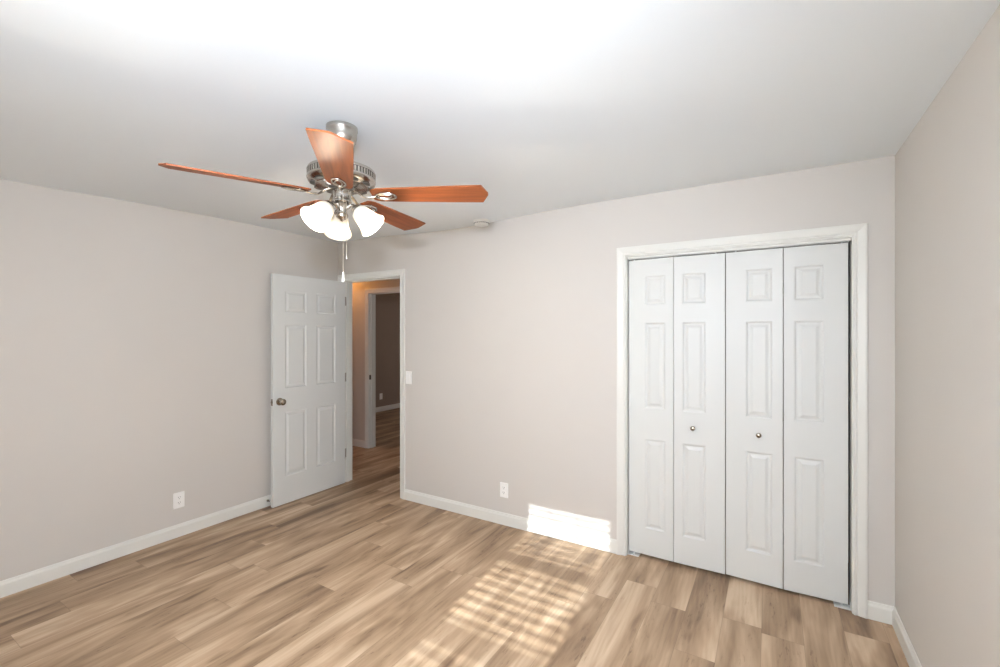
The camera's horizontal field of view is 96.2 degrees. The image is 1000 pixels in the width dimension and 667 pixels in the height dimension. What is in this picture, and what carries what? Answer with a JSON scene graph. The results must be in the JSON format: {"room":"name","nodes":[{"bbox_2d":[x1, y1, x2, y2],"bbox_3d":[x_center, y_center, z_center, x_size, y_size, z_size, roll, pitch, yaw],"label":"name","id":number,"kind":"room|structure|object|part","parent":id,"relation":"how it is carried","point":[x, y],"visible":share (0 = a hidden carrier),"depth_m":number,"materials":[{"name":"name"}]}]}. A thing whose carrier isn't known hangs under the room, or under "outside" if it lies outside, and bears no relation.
{"room":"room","nodes":[
{"label":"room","id":0,"kind":"room"},
{"bbox_2d":[0,179,337,580],"bbox_3d":[-2.633,0.253,3.070,0.115,2.520,3.595,0,0,31],"label":"wall","id":1,"kind":"structure","parent":0,"point":[135,338],"depth_m":3.07,"materials":[{"name":"paint"}]},
{"bbox_2d":[0,494,270,597],"bbox_3d":[-2.548,1.467,3.086,0.014,0.092,3.480,0,0,31],"label":"baseboard","id":2,"kind":"structure","parent":1,"relation":"attached to","point":[27,580],"depth_m":3.04,"materials":[{"name":"paint"}]},
{"bbox_2d":[173,491,184,508],"bbox_3d":[-2.394,1.243,3.346,0.008,0.117,0.074,0,0,31],"label":"wall outlet","id":3,"kind":"object","parent":1,"relation":"attached to","point":[178,498],"visible":1,"depth_m":3.35,"materials":[{"name":"white plastic"}]},
{"bbox_2d":[271,273,345,507],"bbox_3d":[-1.764,0.492,4.216,0.164,2.022,0.813,0,0,31],"label":"door","id":4,"kind":"structure","parent":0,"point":[308,375],"depth_m":4.15,"materials":[{"name":"white paint"}]},
{"bbox_3d":[-1.896,0.595,3.901,0.064,0.066,0.066,0,0,31],"label":"knob","id":5,"kind":"part","parent":4,"relation":"part of","materials":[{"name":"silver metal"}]},
{"bbox_2d":[352,279,399,440],"bbox_3d":[-1.066,0.253,5.576,9.000,2.520,0.115,0,0,31],"label":"wall","id":6,"kind":"structure","parent":0,"point":[358,288],"depth_m":6.00,"materials":[{"name":"paint"}]},
{"bbox_2d":[352,438,364,447],"bbox_3d":[-1.099,1.467,5.521,8.800,0.092,0.014,0,0,31],"label":"baseboard","id":7,"kind":"structure","parent":6,"relation":"attached to","point":[355,442],"depth_m":5.99,"materials":[{"name":"paint"}]},
{"bbox_2d":[365,286,399,447],"bbox_3d":[-1.372,0.462,5.751,0.892,2.103,0.133,0,0,31],"label":"door frame","id":8,"kind":"structure","parent":6,"relation":"attached to","point":[370,294],"depth_m":5.92,"materials":[{"name":"paint"}]},
{"bbox_2d":[376,293,399,406],"bbox_3d":[-2.345,0.253,8.771,0.100,2.520,4.025,0,0,31],"label":"wall","id":9,"kind":"structure","parent":0,"point":[387,305],"depth_m":8.88,"materials":[{"name":"beige paint"}]},
{"bbox_2d":[376,403,399,411],"bbox_3d":[-2.297,1.467,8.742,0.014,0.092,4.025,0,0,31],"label":"baseboard","id":10,"kind":"structure","parent":9,"relation":"attached to","point":[393,406],"depth_m":8.87,"materials":[{"name":"paint"}]},
{"bbox_2d":[0,408,908,666],"bbox_3d":[-1.210,1.513,5.344,9.666,0.001,11.708,0,0,31],"label":"floor","id":11,"kind":"structure","parent":0,"point":[353,573],"depth_m":2.49,"materials":[{"name":"wood"}]},
{"bbox_2d":[0,0,999,242],"bbox_3d":[-0.722,-0.986,1.931,4.564,0.202,3.625,0,0,31],"label":"ceiling","id":12,"kind":"structure","parent":0,"point":[541,105],"depth_m":1.72,"materials":[{"name":"white paint"}]},
{"bbox_2d":[158,120,487,281],"bbox_3d":[-0.730,-0.581,2.056,1.242,0.708,1.252,0,0,31],"label":"ceiling fan","id":13,"kind":"object","parent":12,"relation":"hanging from","point":[335,171],"visible":1,"depth_m":1.97,"materials":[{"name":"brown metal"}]},
{"bbox_3d":[-1.041,-0.622,1.797,0.522,0.006,0.143,0,12,-34],"label":"blade","id":14,"kind":"part","parent":13,"relation":"part of","materials":[{"name":"brown wood"}]},
{"bbox_3d":[-1.026,-0.622,2.264,0.522,0.006,0.143,0,12,38],"label":"blade","id":15,"kind":"part","parent":13,"relation":"part of","materials":[{"name":"brown wood"}]},
{"bbox_3d":[-0.769,-0.518,1.931,0.128,0.128,0.104,0,45,33],"label":"lamp shade","id":16,"kind":"part","parent":13,"relation":"part of","materials":[{"name":"white glass"}]},
{"bbox_3d":[-0.769,-0.519,1.931,0.045,0.074,0.045,0,-45,33],"label":"bulb","id":17,"kind":"part","parent":13,"relation":"part of","materials":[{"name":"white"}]},
{"bbox_3d":[-0.601,-0.622,1.638,0.143,0.006,0.522,12,-3,-16],"label":"blade","id":18,"kind":"part","parent":13,"relation":"part of","materials":[{"name":"brown wood"}]},
{"bbox_3d":[-0.760,-0.518,2.115,0.128,0.128,0.104,0,-45,-27],"label":"lamp shade","id":19,"kind":"part","parent":13,"relation":"part of","materials":[{"name":"white glass"}]},
{"bbox_3d":[-0.684,-0.480,2.000,0.003,0.254,0.002,0,0,31],"label":"pull chain","id":20,"kind":"part","parent":13,"relation":"part of","materials":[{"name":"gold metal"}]},
{"bbox_3d":[-0.605,-0.518,2.014,0.104,0.128,0.128,45,2,2],"label":"lamp shade","id":21,"kind":"part","parent":13,"relation":"part of","materials":[{"name":"white glass"}]},
{"bbox_3d":[-0.576,-0.622,2.394,0.143,0.006,0.522,-12,-4,19],"label":"blade","id":22,"kind":"part","parent":13,"relation":"part of","materials":[{"name":"brown wood"}]},
{"bbox_3d":[-0.314,-0.622,2.007,0.522,0.006,0.143,0,-12,2],"label":"blade","id":23,"kind":"part","parent":13,"relation":"part of","materials":[{"name":"brown wood"}]},
{"bbox_2d":[473,219,489,226],"bbox_3d":[-0.147,-0.882,3.575,0.134,0.052,0.134,0,0,31],"label":"smoke detector","id":24,"kind":"object","parent":12,"relation":"attached to","point":[477,222],"visible":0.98,"depth_m":3.54,"materials":[{"name":"white plastic"}]},
{"bbox_2d":[338,155,894,606],"bbox_3d":[0.231,0.253,3.505,4.564,2.520,0.115,0,0,31],"label":"wall","id":25,"kind":"structure","parent":0,"point":[511,324],"depth_m":3.32,"materials":[{"name":"paint"}]},
{"bbox_2d":[338,269,404,498],"bbox_3d":[-1.224,0.462,4.386,0.908,2.103,0.151,0,0,31],"label":"door frame","id":26,"kind":"structure","parent":25,"relation":"attached to","point":[349,279],"depth_m":4.42,"materials":[{"name":"paint"}]},
{"bbox_2d":[406,371,411,383],"bbox_3d":[-0.832,0.401,4.075,0.070,0.115,0.011,0,0,31],"label":"light switch","id":27,"kind":"object","parent":25,"relation":"attached to","point":[408,373],"visible":1,"depth_m":4.07,"materials":[{"name":"white plastic"}]},
{"bbox_2d":[500,482,507,497],"bbox_3d":[0.031,1.241,3.554,0.074,0.117,0.008,0,0,31],"label":"wall outlet","id":28,"kind":"object","parent":25,"relation":"attached to","point":[503,486],"visible":1,"depth_m":3.55,"materials":[{"name":"white plastic"}]},
{"bbox_2d":[404,489,893,624],"bbox_3d":[0.591,1.467,3.211,3.414,0.092,0.014,0,0,31],"label":"baseboard","id":29,"kind":"structure","parent":25,"relation":"attached to","point":[880,612],"depth_m":3.40,"materials":[{"name":"paint"}]},
{"bbox_2d":[628,252,724,573],"bbox_3d":[1.139,0.496,2.937,0.599,2.034,0.073,0,0,33],"label":"door","id":30,"kind":"structure","parent":25,"relation":"in","point":[677,304],"depth_m":2.91,"materials":[{"name":"white paint"}]},
{"bbox_2d":[617,223,867,618],"bbox_3d":[1.408,0.464,2.782,1.344,2.099,0.133,0,0,31],"label":"door frame","id":31,"kind":"structure","parent":25,"relation":"attached to","point":[856,235],"depth_m":2.48,"materials":[{"name":"paint"}]},
{"bbox_2d":[726,241,850,610],"bbox_3d":[1.665,0.496,2.624,0.615,2.034,0.078,0,0,31],"label":"door","id":32,"kind":"structure","parent":25,"relation":"in","point":[787,308],"depth_m":2.60,"materials":[{"name":"white paint"}]},
{"bbox_2d":[631,242,848,562],"bbox_3d":[1.604,0.253,3.106,1.618,2.520,0.625,0,0,31],"label":"closet interior","id":33,"kind":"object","parent":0,"point":[843,242],"depth_m":3.15,"materials":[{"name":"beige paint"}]},
{"bbox_2d":[895,4,999,666],"bbox_3d":[1.173,0.253,0.766,0.115,2.520,3.595,0,0,31],"label":"wall","id":34,"kind":"structure","parent":0,"point":[947,169],"depth_m":1.60,"materials":[{"name":"paint"}]},
{"bbox_2d":[892,607,921,666],"bbox_3d":[1.147,1.467,0.848,0.014,0.092,3.480,0,0,31],"label":"baseboard","id":35,"kind":"structure","parent":34,"relation":"attached to","point":[907,647],"depth_m":2.12,"materials":[{"name":"paint"}]}
]}

